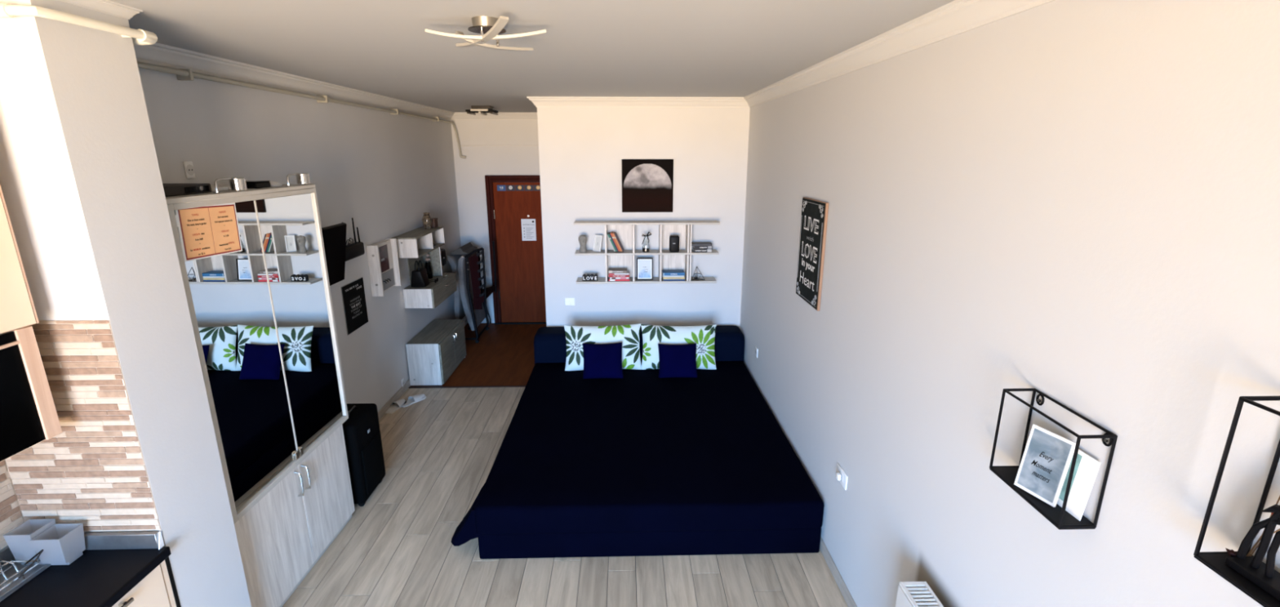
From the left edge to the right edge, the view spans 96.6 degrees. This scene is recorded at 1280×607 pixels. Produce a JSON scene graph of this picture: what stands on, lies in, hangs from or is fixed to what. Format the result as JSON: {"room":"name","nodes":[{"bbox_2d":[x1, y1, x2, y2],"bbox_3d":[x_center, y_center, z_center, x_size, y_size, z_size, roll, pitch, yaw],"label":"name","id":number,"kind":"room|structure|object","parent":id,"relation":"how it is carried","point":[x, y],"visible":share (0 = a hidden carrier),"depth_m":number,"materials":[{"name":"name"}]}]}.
{"room":"studio apartment","nodes":[
{"label":"studio apartment","id":0,"kind":"room"},
{"bbox_2d":[0,0,251,606],"bbox_3d":[-1.968,0.363,2.104,0.470,2.720,0.342,0,15,-2],"label":"wall pillar","id":1,"kind":"structure","parent":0,"point":[136,449],"depth_m":1.93,"materials":[{"name":"paint"}]},
{"bbox_2d":[0,3,157,45],"bbox_3d":[-1.923,-0.870,1.790,0.501,0.042,0.455,0,15,-2],"label":"pipe","id":2,"kind":"object","parent":1,"relation":"attached to","point":[140,37],"visible":0.95,"depth_m":1.70,"materials":[{"name":"white metal"}]},
{"bbox_2d":[0,67,466,549],"bbox_3d":[-2.260,0.261,2.490,0.108,2.720,10.400,0,15,-2],"label":"wall","id":3,"kind":"structure","parent":0,"point":[381,171],"depth_m":4.38,"materials":[{"name":"paint"}]},
{"bbox_2d":[0,185,62,461],"bbox_3d":[-2.018,0.000,1.237,0.329,1.135,1.000,0,15,-2],"label":"upper cabinet","id":4,"kind":"object","parent":3,"relation":"attached to","point":[28,416],"visible":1,"depth_m":1.72,"materials":[{"name":"beige wood"}]},
{"bbox_2d":[56,0,142,19],"bbox_3d":[-1.952,-0.936,1.764,0.501,0.035,0.399,0,15,-2],"label":"trim","id":5,"kind":"structure","parent":3,"relation":"attached to","point":[106,6],"depth_m":1.84,"materials":[{"name":"white paint"}]},
{"bbox_2d":[182,160,195,178],"bbox_3d":[-2.223,-0.659,2.816,0.012,0.082,0.055,0,15,-2],"label":"wall socket","id":6,"kind":"object","parent":3,"relation":"attached to","point":[188,166],"visible":1,"depth_m":2.81,"materials":[{"name":"white plastic"}]},
{"bbox_2d":[137,61,466,158],"bbox_3d":[-2.199,-1.371,4.577,0.164,0.465,5.286,0,15,-2],"label":"pipe","id":7,"kind":"object","parent":3,"relation":"attached to","point":[181,74],"visible":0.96,"depth_m":3.34,"materials":[{"name":"beige paint"}]},
{"bbox_2d":[321,222,346,285],"bbox_3d":[-2.158,-0.282,3.746,0.185,0.413,0.710,0,15,-2],"label":"television","id":8,"kind":"object","parent":3,"relation":"attached to","point":[334,236],"visible":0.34,"depth_m":3.94,"materials":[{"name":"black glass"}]},
{"bbox_2d":[342,217,364,261],"bbox_3d":[-2.236,-0.498,4.385,0.064,0.305,0.350,0,15,-2],"label":"router","id":9,"kind":"object","parent":3,"relation":"attached to","point":[356,249],"visible":0.66,"depth_m":4.42,"materials":[{"name":"black plastic"}]},
{"bbox_2d":[340,276,368,334],"bbox_3d":[-2.265,0.015,4.541,0.008,0.384,0.364,0,15,-2],"label":"poster","id":10,"kind":"object","parent":3,"relation":"attached to","point":[353,297],"visible":1,"depth_m":4.52,"materials":[{"name":"black paper"}]},
{"bbox_2d":[365,238,401,296],"bbox_3d":[-2.236,-0.322,4.994,0.095,0.436,0.413,0,15,-2],"label":"wall shelf","id":11,"kind":"object","parent":3,"relation":"attached to","point":[382,255],"visible":1,"depth_m":4.95,"materials":[{"name":"white wood"}]},
{"bbox_2d":[378,244,389,272],"bbox_3d":[-2.231,-0.387,4.952,0.004,0.220,0.220,0,15,-2],"label":"picture","id":12,"kind":"object","parent":11,"relation":"on","point":[383,248],"depth_m":4.97},
{"bbox_2d":[401,377,404,386],"bbox_3d":[-2.284,0.766,5.500,0.012,0.082,0.052,0,15,-2],"label":"wall socket","id":13,"kind":"object","parent":3,"relation":"attached to","point":[402,379],"visible":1,"depth_m":5.49,"materials":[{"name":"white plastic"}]},
{"bbox_2d":[391,226,444,257],"bbox_3d":[-2.191,-0.620,5.687,0.224,0.190,0.833,0,15,-2],"label":"wall shelf","id":14,"kind":"object","parent":3,"relation":"attached to","point":[416,242],"visible":0.85,"depth_m":5.57,"materials":[{"name":"grey wood"}]},
{"bbox_2d":[422,212,431,229],"bbox_3d":[-2.180,-0.845,5.841,0.092,0.166,0.092,0,15,-2],"label":"vase","id":15,"kind":"object","parent":14,"relation":"on","point":[427,220],"visible":1,"depth_m":5.81,"materials":[{"name":"glass"}]},
{"bbox_2d":[422,217,438,227],"bbox_3d":[-2.201,-0.845,5.986,0.131,0.092,0.106,0,15,-2],"label":"wooden box","id":16,"kind":"object","parent":14,"relation":"on","point":[434,220],"visible":0.51,"depth_m":5.95,"materials":[{"name":"brown wood"}]},
{"bbox_2d":[377,318,467,419],"bbox_3d":[-2.291,0.773,5.719,0.009,0.075,4.180,0,15,-2],"label":"baseboard","id":17,"kind":"structure","parent":3,"relation":"attached to","point":[400,392],"depth_m":5.31,"materials":[{"name":"white wood"}]},
{"bbox_2d":[403,272,457,308],"bbox_3d":[-2.150,-0.141,5.920,0.312,0.197,0.771,0,15,-2],"label":"shelf","id":18,"kind":"object","parent":3,"relation":"attached to","point":[431,295],"visible":0.98,"depth_m":5.58,"materials":[{"name":"grey wood"}]},
{"bbox_2d":[410,260,429,286],"bbox_3d":[-2.180,-0.300,5.634,0.145,0.255,0.176,0,15,-2],"label":"handbag","id":19,"kind":"object","parent":18,"relation":"on","point":[420,277],"visible":1,"depth_m":5.59,"materials":[{"name":"black leather"}]},
{"bbox_2d":[407,246,442,284],"bbox_3d":[-2.208,-0.402,5.871,0.196,0.324,0.431,0,15,-2],"label":"panel","id":20,"kind":"object","parent":18,"relation":"on","point":[435,260],"visible":0.42,"depth_m":6.05,"materials":[{"name":"grey wood"}]},
{"bbox_2d":[425,253,432,278],"bbox_3d":[-2.217,-0.390,5.973,0.078,0.256,0.082,11,18,35],"label":"vase","id":21,"kind":"object","parent":18,"relation":"on","point":[428,266],"visible":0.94,"depth_m":5.96,"materials":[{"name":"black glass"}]},
{"bbox_2d":[440,248,446,266],"bbox_3d":[-2.252,-0.557,6.351,0.138,0.282,0.200,0,15,-2],"label":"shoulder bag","id":22,"kind":"object","parent":3,"relation":"hanging from","point":[442,251],"visible":0.28,"depth_m":6.37,"materials":[{"name":"black leather"}]},
{"bbox_2d":[460,145,538,146],"bbox_3d":[-1.630,-1.982,7.185,1.305,0.012,0.012,0,15,-2],"label":"door frame","id":23,"kind":"structure","parent":3,"relation":"attached to","point":[460,145],"depth_m":7.17,"materials":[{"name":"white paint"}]},
{"bbox_2d":[450,120,539,323],"bbox_3d":[-0.709,-1.071,7.510,3.290,2.720,0.100,0,15,-2],"label":"wall","id":24,"kind":"structure","parent":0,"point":[480,162],"depth_m":7.24,"materials":[{"name":"paint"}]},
{"bbox_2d":[484,175,546,324],"bbox_3d":[-1.473,-0.678,7.505,0.990,1.964,0.070,0,15,-2],"label":"door","id":25,"kind":"structure","parent":24,"relation":"attached to","point":[519,297],"depth_m":7.50,"materials":[{"name":"brown wood"}]},
{"bbox_2d":[497,185,506,191],"bbox_3d":[-1.769,-1.473,7.284,0.110,0.072,0.002,0,15,-2],"label":"sticker","id":26,"kind":"object","parent":25,"relation":"attached to","point":[500,188],"visible":1,"depth_m":7.29,"materials":[{"name":"blue paper"}]},
{"bbox_2d":[506,185,515,191],"bbox_3d":[-1.652,-1.474,7.286,0.110,0.072,0.003,0,15,-2],"label":"sticker","id":27,"kind":"object","parent":25,"relation":"attached to","point":[508,188],"visible":1,"depth_m":7.29,"materials":[{"name":"black"}]},
{"bbox_2d":[515,185,524,191],"bbox_3d":[-1.536,-1.474,7.289,0.110,0.072,0.003,0,15,-2],"label":"sticker","id":28,"kind":"object","parent":25,"relation":"attached to","point":[518,188],"visible":1,"depth_m":7.29,"materials":[{"name":"black"}]},
{"bbox_2d":[520,218,536,240],"bbox_3d":[-1.449,-0.958,7.428,0.184,0.282,0.002,0,15,-2],"label":"notice","id":29,"kind":"object","parent":25,"relation":"attached to","point":[528,225],"visible":1,"depth_m":7.43,"materials":[{"name":"white paper"}]},
{"bbox_2d":[524,185,533,191],"bbox_3d":[-1.419,-1.475,7.292,0.110,0.072,0.003,0,15,-2],"label":"sticker","id":30,"kind":"object","parent":25,"relation":"attached to","point":[527,188],"visible":1,"depth_m":7.29,"materials":[{"name":"black"}]},
{"bbox_2d":[533,185,540,191],"bbox_3d":[-1.303,-1.476,7.295,0.110,0.072,0.003,0,15,-2],"label":"sticker","id":31,"kind":"object","parent":25,"relation":"attached to","point":[536,188],"visible":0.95,"depth_m":7.30,"materials":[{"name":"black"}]},
{"bbox_2d":[108,0,955,112],"bbox_3d":[-0.570,-1.114,2.172,3.490,0.100,10.400,0,15,-2],"label":"ceiling","id":32,"kind":"structure","parent":0,"point":[592,48],"depth_m":2.50,"materials":[{"name":"grey paint"}]},
{"bbox_2d":[465,105,497,115],"bbox_3d":[-1.684,-2.054,6.073,0.300,0.082,0.280,0,15,-2],"label":"ceiling lamp","id":33,"kind":"object","parent":32,"relation":"attached to","point":[474,108],"visible":1,"depth_m":5.99,"materials":[{"name":"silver metal"}]},
{"bbox_2d":[470,108,488,111],"bbox_3d":[-1.681,-2.021,5.965,0.180,0.022,0.017,0,15,-2],"label":"diffuser","id":34,"kind":"object","parent":33,"relation":"attached to","point":[471,109],"depth_m":5.96,"materials":[{"name":"beige plastic"}]},
{"bbox_2d":[425,15,546,51],"bbox_3d":[-0.535,-1.015,2.166,0.394,0.088,0.379,8,17,28],"label":"ceiling lamp","id":35,"kind":"object","parent":32,"relation":"attached to","point":[490,28],"visible":1,"depth_m":2.07,"materials":[{"name":"silver metal"}]},
{"bbox_2d":[282,322,848,606],"bbox_3d":[-0.569,1.622,2.846,3.490,0.106,10.300,0,15,-2],"label":"floor","id":36,"kind":"structure","parent":0,"point":[396,548],"depth_m":3.27,"materials":[{"name":"grey wood"}]},
{"bbox_2d":[111,555,181,606],"bbox_3d":[-1.927,1.480,1.569,0.490,0.835,1.279,0,15,-2],"label":"base cabinet","id":37,"kind":"object","parent":36,"relation":"on","point":[157,588],"visible":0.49,"depth_m":2.03,"materials":[{"name":"beige wood"}]},
{"bbox_2d":[0,530,171,606],"bbox_3d":[-1.922,1.138,1.036,0.494,0.097,2.122,0,15,-2],"label":"countertop","id":38,"kind":"structure","parent":37,"relation":"on","point":[111,563],"depth_m":1.94,"materials":[{"name":"black"}]},
{"bbox_2d":[0,548,51,601],"bbox_3d":[-2.078,0.929,1.715,0.173,0.080,0.650,0,15,-2],"label":"dish rack","id":39,"kind":"object","parent":38,"relation":"on","point":[13,574],"visible":0.72,"depth_m":1.91,"materials":[{"name":"metal"}]},
{"bbox_2d":[3,518,85,564],"bbox_3d":[-2.050,0.833,1.976,0.186,0.132,0.095,0,15,-2],"label":"box","id":40,"kind":"object","parent":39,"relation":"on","point":[62,544],"visible":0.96,"depth_m":1.95,"materials":[{"name":"white plastic"}]},
{"bbox_2d":[165,184,355,606],"bbox_3d":[-1.985,0.477,2.924,0.418,2.078,1.043,0,15,0],"label":"wardrobe","id":41,"kind":"object","parent":36,"relation":"on","point":[262,313],"visible":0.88,"depth_m":2.82,"materials":[{"name":"laminate"}]},
{"bbox_2d":[162,182,211,196],"bbox_3d":[-1.979,-0.465,2.346,0.213,0.039,0.320,0,15,-2],"label":"box","id":42,"kind":"object","parent":41,"relation":"on","point":[170,189],"visible":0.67,"depth_m":2.37,"materials":[{"name":"black plastic"}]},
{"bbox_2d":[174,202,242,261],"bbox_3d":[-1.802,-0.307,2.397,0.003,0.230,0.349,0,15,0],"label":"paper notice","id":43,"kind":"object","parent":41,"relation":"attached to","point":[207,231],"visible":1,"depth_m":2.38,"materials":[{"name":"orange paper"}]},
{"bbox_2d":[210,184,230,191],"bbox_3d":[-2.007,-0.532,2.638,0.234,0.019,0.240,0,15,-2],"label":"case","id":44,"kind":"object","parent":41,"relation":"on","point":[220,187],"visible":0.31,"depth_m":2.60,"materials":[{"name":"plastic"}]},
{"bbox_2d":[213,177,247,193],"bbox_3d":[-1.803,-0.521,2.511,0.064,0.063,0.166,0,15,-2],"label":"lamp","id":45,"kind":"object","parent":41,"relation":"on","point":[235,183],"visible":1,"depth_m":2.53,"materials":[{"name":"silver metal"}]},
{"bbox_2d":[245,180,271,188],"bbox_3d":[-1.921,-0.589,2.822,0.115,0.033,0.120,0,15,-2],"label":"box","id":46,"kind":"object","parent":41,"relation":"on","point":[250,184],"visible":0.7,"depth_m":2.79,"materials":[{"name":"black plastic"}]},
{"bbox_2d":[269,181,283,186],"bbox_3d":[-1.900,-0.616,2.940,0.107,0.026,0.108,0,15,-2],"label":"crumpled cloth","id":47,"kind":"object","parent":41,"relation":"on","point":[272,183],"visible":0.65,"depth_m":2.92,"materials":[{"name":"white fabric"}]},
{"bbox_2d":[285,173,311,186],"bbox_3d":[-1.818,-0.660,3.033,0.064,0.063,0.166,0,15,-2],"label":"lamp","id":48,"kind":"object","parent":41,"relation":"on","point":[301,178],"visible":1,"depth_m":3.06,"materials":[{"name":"silver metal"}]},
{"bbox_2d":[342,403,385,506],"bbox_3d":[-1.923,0.995,3.809,0.282,0.625,0.355,0,15,-2],"label":"suitcase","id":49,"kind":"object","parent":36,"relation":"on","point":[362,432],"visible":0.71,"depth_m":3.72,"materials":[{"name":"black plastic"}]},
{"bbox_2d":[385,398,406,413],"bbox_3d":[-2.228,0.921,5.193,0.120,0.056,0.265,2,15,8],"label":"slipper","id":50,"kind":"object","parent":36,"relation":"on","point":[396,405],"visible":1,"depth_m":5.19,"materials":[{"name":"white fabric"}]},
{"bbox_2d":[401,393,426,407],"bbox_3d":[-2.123,0.887,5.321,0.120,0.056,0.265,8,17,27],"label":"slipper","id":51,"kind":"object","parent":36,"relation":"on","point":[414,398],"visible":0.98,"depth_m":5.32,"materials":[{"name":"white fabric"}]},
{"bbox_2d":[405,319,466,385],"bbox_3d":[-2.113,0.501,6.020,0.360,0.445,0.848,0,15,-2],"label":"cabinet","id":52,"kind":"object","parent":36,"relation":"on","point":[433,353],"visible":1,"depth_m":5.67,"materials":[{"name":"grey wood"}]},
{"bbox_2d":[445,240,496,342],"bbox_3d":[-2.048,-0.158,7.077,0.479,1.178,0.632,0,15,-2],"label":"coat rack","id":53,"kind":"object","parent":36,"relation":"on","point":[469,297],"visible":0.95,"depth_m":6.80,"materials":[{"name":"grey fabric"}]},
{"bbox_2d":[449,241,477,254],"bbox_3d":[-2.137,-0.673,6.928,0.220,0.080,0.450,0,15,-2],"label":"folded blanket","id":54,"kind":"object","parent":53,"relation":"on","point":[467,248],"depth_m":6.79,"materials":[{"name":"grey fabric"}]},
{"bbox_2d":[450,324,824,558],"bbox_3d":[-0.051,0.836,4.445,2.131,0.605,2.585,0,15,-2],"label":"bed","id":55,"kind":"object","parent":36,"relation":"on","point":[642,462],"visible":0.8,"depth_m":3.52,"materials":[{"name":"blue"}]},
{"bbox_2d":[564,323,641,370],"bbox_3d":[-0.336,0.400,5.194,0.710,0.411,0.197,0,15,-2],"label":"patterned pillow","id":56,"kind":"object","parent":55,"relation":"on","point":[628,335],"visible":0.7,"depth_m":5.15,"materials":[{"name":"white fabric"}]},
{"bbox_2d":[582,342,622,378],"bbox_3d":[-0.328,0.505,5.032,0.361,0.295,0.182,0,15,-2],"label":"cushion","id":57,"kind":"object","parent":55,"relation":"on","point":[600,360],"visible":1,"depth_m":4.99,"materials":[{"name":"fabric"}]},
{"bbox_2d":[657,342,697,377],"bbox_3d":[0.333,0.508,5.051,0.345,0.281,0.178,0,15,-2],"label":"cushion","id":58,"kind":"object","parent":55,"relation":"on","point":[675,360],"visible":1,"depth_m":5.00,"materials":[{"name":"fabric"}]},
{"bbox_2d":[640,324,716,368],"bbox_3d":[0.354,0.399,5.215,0.698,0.403,0.198,0,15,-2],"label":"patterned pillow","id":59,"kind":"object","parent":55,"relation":"on","point":[704,335],"visible":0.73,"depth_m":5.17,"materials":[{"name":"white fabric"}]},
{"bbox_2d":[537,106,750,327],"bbox_3d":[0.008,-0.793,6.465,1.915,2.720,2.100,0,15,-2],"label":"wall partition","id":60,"kind":"structure","parent":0,"point":[582,151],"depth_m":5.34,"materials":[{"name":"paint"}]},
{"bbox_2d":[564,297,575,305],"bbox_3d":[-0.683,-0.017,5.558,0.100,0.082,0.013,0,15,-2],"label":"wall socket","id":61,"kind":"object","parent":60,"relation":"attached to","point":[568,300],"visible":1,"depth_m":5.55,"materials":[{"name":"white plastic"}]},
{"bbox_2d":[133,0,1055,119],"bbox_3d":[-0.570,-1.025,2.196,3.290,0.084,10.200,0,15,-2],"label":"trim","id":62,"kind":"structure","parent":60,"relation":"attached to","point":[956,17],"depth_m":3.03,"materials":[{"name":"white paint"}]},
{"bbox_2d":[573,220,719,284],"bbox_3d":[0.062,-0.484,5.358,1.337,0.566,0.199,0,15,-2],"label":"bookshelf","id":63,"kind":"object","parent":60,"relation":"attached to","point":[624,229],"visible":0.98,"depth_m":5.34,"materials":[{"name":"laminate"}]},
{"bbox_2d":[578,235,586,252],"bbox_3d":[-0.531,-0.555,5.292,0.074,0.158,0.069,8,17,29],"label":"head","id":64,"kind":"object","parent":63,"relation":"on","point":[582,238],"visible":1,"depth_m":5.27},
{"bbox_2d":[582,273,586,280],"bbox_3d":[-0.523,-0.245,5.358,0.035,0.060,0.041,0,15,-2],"label":"block","id":65,"kind":"object","parent":63,"relation":"on","point":[584,276],"visible":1,"depth_m":5.34,"materials":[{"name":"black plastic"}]},
{"bbox_2d":[586,273,590,280],"bbox_3d":[-0.487,-0.245,5.359,0.035,0.060,0.041,0,15,-2],"label":"block","id":66,"kind":"object","parent":63,"relation":"on","point":[588,276],"visible":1,"depth_m":5.34,"materials":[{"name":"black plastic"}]},
{"bbox_2d":[590,273,594,280],"bbox_3d":[-0.450,-0.245,5.360,0.035,0.060,0.041,0,15,-2],"label":"block","id":67,"kind":"object","parent":63,"relation":"on","point":[592,276],"visible":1,"depth_m":5.34,"materials":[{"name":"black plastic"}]},
{"bbox_2d":[594,273,597,280],"bbox_3d":[-0.414,-0.246,5.361,0.035,0.060,0.041,0,15,-2],"label":"block","id":68,"kind":"object","parent":63,"relation":"on","point":[595,274],"visible":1,"depth_m":5.34,"materials":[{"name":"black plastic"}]},
{"bbox_2d":[592,234,602,251],"bbox_3d":[-0.395,-0.564,5.344,0.080,0.150,0.057,8,17,27],"label":"frame","id":69,"kind":"object","parent":63,"relation":"on","point":[597,238],"visible":1,"depth_m":5.34,"materials":[{"name":"white plastic"}]},
{"bbox_2d":[606,231,615,251],"bbox_3d":[-0.273,-0.576,5.322,0.087,0.169,0.125,0,15,-2],"label":"book","id":70,"kind":"object","parent":63,"relation":"on","point":[606,232],"visible":0.73,"depth_m":5.26,"materials":[{"name":"grey paper"}]},
{"bbox_2d":[607,232,617,251],"bbox_3d":[-0.258,-0.574,5.323,0.086,0.165,0.126,0,15,-2],"label":"book","id":71,"kind":"object","parent":63,"relation":"on","point":[615,248],"visible":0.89,"depth_m":5.26,"materials":[{"name":"green paper"}]},
{"bbox_2d":[608,232,618,251],"bbox_3d":[-0.243,-0.575,5.323,0.086,0.167,0.125,0,15,-2],"label":"book","id":72,"kind":"object","parent":63,"relation":"on","point":[609,233],"visible":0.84,"depth_m":5.26,"materials":[{"name":"blue paper"}]},
{"bbox_2d":[610,231,620,251],"bbox_3d":[-0.229,-0.579,5.322,0.093,0.176,0.126,0,15,-2],"label":"book","id":73,"kind":"object","parent":63,"relation":"on","point":[611,234],"visible":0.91,"depth_m":5.26,"materials":[{"name":"orange paper"}]},
{"bbox_2d":[612,231,622,251],"bbox_3d":[-0.210,-0.578,5.323,0.091,0.173,0.126,0,15,-2],"label":"book","id":74,"kind":"object","parent":63,"relation":"on","point":[613,233],"visible":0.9,"depth_m":5.27,"materials":[{"name":"orange paper"}]},
{"bbox_2d":[614,232,623,251],"bbox_3d":[-0.194,-0.575,5.324,0.086,0.167,0.125,0,15,-2],"label":"book","id":75,"kind":"object","parent":63,"relation":"on","point":[615,234],"visible":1,"depth_m":5.28,"materials":[{"name":"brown paper"}]},
{"bbox_2d":[608,276,629,280],"bbox_3d":[-0.196,-0.234,5.399,0.195,0.018,0.126,0,15,-2],"label":"book","id":76,"kind":"object","parent":63,"relation":"on","point":[609,277],"visible":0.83,"depth_m":5.34,"materials":[{"name":"red paper"}]},
{"bbox_2d":[609,276,629,279],"bbox_3d":[-0.195,-0.252,5.395,0.180,0.018,0.124,-1,15,-3],"label":"book","id":77,"kind":"object","parent":76,"relation":"on","point":[611,277],"visible":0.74,"depth_m":5.34,"materials":[{"name":"white paper"}]},
{"bbox_2d":[608,274,629,276],"bbox_3d":[-0.197,-0.271,5.389,0.197,0.021,0.126,0,15,-1],"label":"book","id":78,"kind":"object","parent":77,"relation":"on","point":[624,275],"visible":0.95,"depth_m":5.33,"materials":[{"name":"red paper"}]},
{"bbox_2d":[608,270,629,275],"bbox_3d":[-0.197,-0.289,5.386,0.188,0.015,0.124,-1,15,-2],"label":"book","id":79,"kind":"object","parent":78,"relation":"on","point":[628,271],"visible":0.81,"depth_m":5.33,"materials":[{"name":"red paper"}]},
{"bbox_2d":[608,267,626,273],"bbox_3d":[-0.211,-0.310,5.381,0.175,0.026,0.121,0,15,0],"label":"book","id":80,"kind":"object","parent":79,"relation":"on","point":[623,270],"visible":1,"depth_m":5.33,"materials":[{"name":"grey paper"}]},
{"bbox_2d":[636,257,653,279],"bbox_3d":[0.045,-0.325,5.378,0.152,0.205,0.048,0,15,-2],"label":"frame","id":81,"kind":"object","parent":63,"relation":"on","point":[644,265],"visible":1,"depth_m":5.38,"materials":[{"name":"black plastic"}]},
{"bbox_2d":[641,231,651,252],"bbox_3d":[0.062,-0.577,5.311,0.095,0.191,0.070,0,15,-2],"label":"glass bottle","id":82,"kind":"object","parent":63,"relation":"on","point":[646,245],"visible":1,"depth_m":5.30,"materials":[{"name":"white"}]},
{"bbox_2d":[662,279,684,280],"bbox_3d":[0.319,-0.236,5.413,0.200,0.014,0.125,0,15,-2],"label":"book","id":83,"kind":"object","parent":63,"relation":"on","point":[663,279],"visible":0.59,"depth_m":5.35,"materials":[{"name":"blue paper"}]},
{"bbox_2d":[662,274,684,279],"bbox_3d":[0.316,-0.254,5.409,0.202,0.022,0.124,-1,15,-2],"label":"book","id":84,"kind":"object","parent":83,"relation":"on","point":[664,277],"visible":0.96,"depth_m":5.35,"materials":[{"name":"beige paper"}]},
{"bbox_2d":[662,275,684,276],"bbox_3d":[0.315,-0.271,5.405,0.200,0.012,0.124,0,15,-1],"label":"book","id":85,"kind":"object","parent":84,"relation":"on","point":[664,275],"visible":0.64,"depth_m":5.34,"materials":[{"name":"white paper"}]},
{"bbox_2d":[662,269,684,275],"bbox_3d":[0.314,-0.290,5.398,0.206,0.028,0.126,-1,15,-2],"label":"book","id":86,"kind":"object","parent":85,"relation":"on","point":[677,272],"visible":1,"depth_m":5.34,"materials":[{"name":"blue paper"}]},
{"bbox_2d":[669,235,679,251],"bbox_3d":[0.320,-0.557,5.317,0.088,0.148,0.076,0,15,-2],"label":"speaker box","id":87,"kind":"object","parent":63,"relation":"on","point":[673,239],"visible":1,"depth_m":5.28,"materials":[{"name":"black plastic"}]},
{"bbox_2d":[691,266,705,279],"bbox_3d":[0.548,-0.291,5.400,0.131,0.128,0.090,0,15,-2],"label":"pyramid","id":88,"kind":"object","parent":63,"relation":"on","point":[695,277],"visible":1,"depth_m":5.38,"materials":[{"name":"black metal"}]},
{"bbox_2d":[692,248,712,252],"bbox_3d":[0.585,-0.504,5.347,0.173,0.030,0.111,0,15,-2],"label":"book","id":89,"kind":"object","parent":63,"relation":"on","point":[693,250],"visible":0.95,"depth_m":5.29,"materials":[{"name":"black paper"}]},
{"bbox_2d":[692,245,712,248],"bbox_3d":[0.584,-0.532,5.340,0.170,0.028,0.110,-1,15,-3],"label":"book","id":90,"kind":"object","parent":89,"relation":"on","point":[693,246],"visible":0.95,"depth_m":5.29,"materials":[{"name":"black paper"}]},
{"bbox_2d":[691,242,712,245],"bbox_3d":[0.574,-0.555,5.333,0.190,0.018,0.111,0,15,0],"label":"book","id":91,"kind":"object","parent":90,"relation":"on","point":[692,243],"visible":0.86,"depth_m":5.28,"materials":[{"name":"grey paper"}]},
{"bbox_2d":[622,159,673,212],"bbox_3d":[0.070,-1.088,5.287,0.475,0.479,0.030,0,15,-2],"label":"canvas","id":92,"kind":"object","parent":60,"relation":"attached to","point":[647,184],"visible":1,"depth_m":5.27,"materials":[{"name":"black fabric"}]},
{"bbox_2d":[739,0,1279,606],"bbox_3d":[1.125,0.237,2.578,0.100,2.720,10.400,0,15,-2],"label":"wall","id":93,"kind":"structure","parent":0,"point":[1076,202],"depth_m":1.58,"materials":[{"name":"paint"}]},
{"bbox_2d":[755,346,758,357],"bbox_3d":[1.008,0.419,4.942,0.012,0.082,0.082,0,15,-2],"label":"wall socket","id":94,"kind":"object","parent":93,"relation":"attached to","point":[756,348],"visible":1,"depth_m":4.92,"materials":[{"name":"white plastic"}]},
{"bbox_2d":[795,196,828,311],"bbox_3d":[1.034,-0.312,3.460,0.022,0.624,0.430,0,15,-2],"label":"wall sign","id":95,"kind":"object","parent":93,"relation":"attached to","point":[814,218],"visible":1,"depth_m":3.40,"materials":[{"name":"brown wood"}]},
{"bbox_2d":[819,535,857,606],"bbox_3d":[1.036,1.198,4.114,0.009,0.075,3.480,0,15,-2],"label":"baseboard","id":96,"kind":"structure","parent":93,"relation":"attached to","point":[837,575],"depth_m":3.07,"materials":[{"name":"white wood"}]},
{"bbox_2d":[835,462,848,489],"bbox_3d":[1.053,0.909,3.008,0.030,0.082,0.140,0,15,-2],"label":"wall socket","id":97,"kind":"object","parent":93,"relation":"attached to","point":[841,475],"visible":1,"depth_m":2.99,"materials":[{"name":"white plastic"}]},
{"bbox_2d":[895,581,943,606],"bbox_3d":[1.036,1.523,1.615,0.145,0.728,1.185,0,15,-2],"label":"radiator","id":98,"kind":"object","parent":93,"relation":"attached to","point":[909,593],"visible":1,"depth_m":2.04,"materials":[{"name":"white metal"}]},
{"bbox_2d":[989,387,1117,528],"bbox_3d":[1.056,0.391,1.481,0.096,0.251,0.277,0,15,-2],"label":"wire shelf","id":99,"kind":"object","parent":93,"relation":"attached to","point":[1061,518],"visible":0.91,"depth_m":1.43,"materials":[{"name":"black metal"}]},
{"bbox_2d":[1013,423,1075,506],"bbox_3d":[1.047,0.417,1.478,0.035,0.174,0.110,-5,16,-18],"label":"picture frame","id":100,"kind":"object","parent":99,"relation":"on","point":[1047,455],"visible":1,"depth_m":1.47,"materials":[{"name":"white paper"}]},
{"bbox_2d":[1057,448,1101,520],"bbox_3d":[1.083,0.441,1.436,0.022,0.159,0.120,-1,15,-4],"label":"photo card","id":101,"kind":"object","parent":99,"relation":"in","point":[1086,468],"visible":0.47,"depth_m":1.41,"materials":[{"name":"white paper"}]},
{"bbox_2d":[1058,453,1082,501],"bbox_3d":[1.080,0.432,1.453,0.017,0.131,0.062,-1,15,-4],"label":"picture","id":102,"kind":"object","parent":101,"relation":"attached to","point":[1077,473],"depth_m":1.42},
{"bbox_2d":[1193,395,1279,606],"bbox_3d":[1.069,0.357,0.829,0.104,0.319,0.370,0,15,-2],"label":"wire shelf","id":103,"kind":"object","parent":93,"relation":"attached to","point":[1215,560],"visible":0.75,"depth_m":0.99,"materials":[{"name":"black metal"}]},
{"bbox_2d":[1224,503,1279,599],"bbox_3d":[1.066,0.392,0.909,0.050,0.190,0.178,0,15,-2],"label":"wire sculpture","id":104,"kind":"object","parent":103,"relation":"on","point":[1264,575],"visible":1,"depth_m":0.96,"materials":[{"name":"black metal"}]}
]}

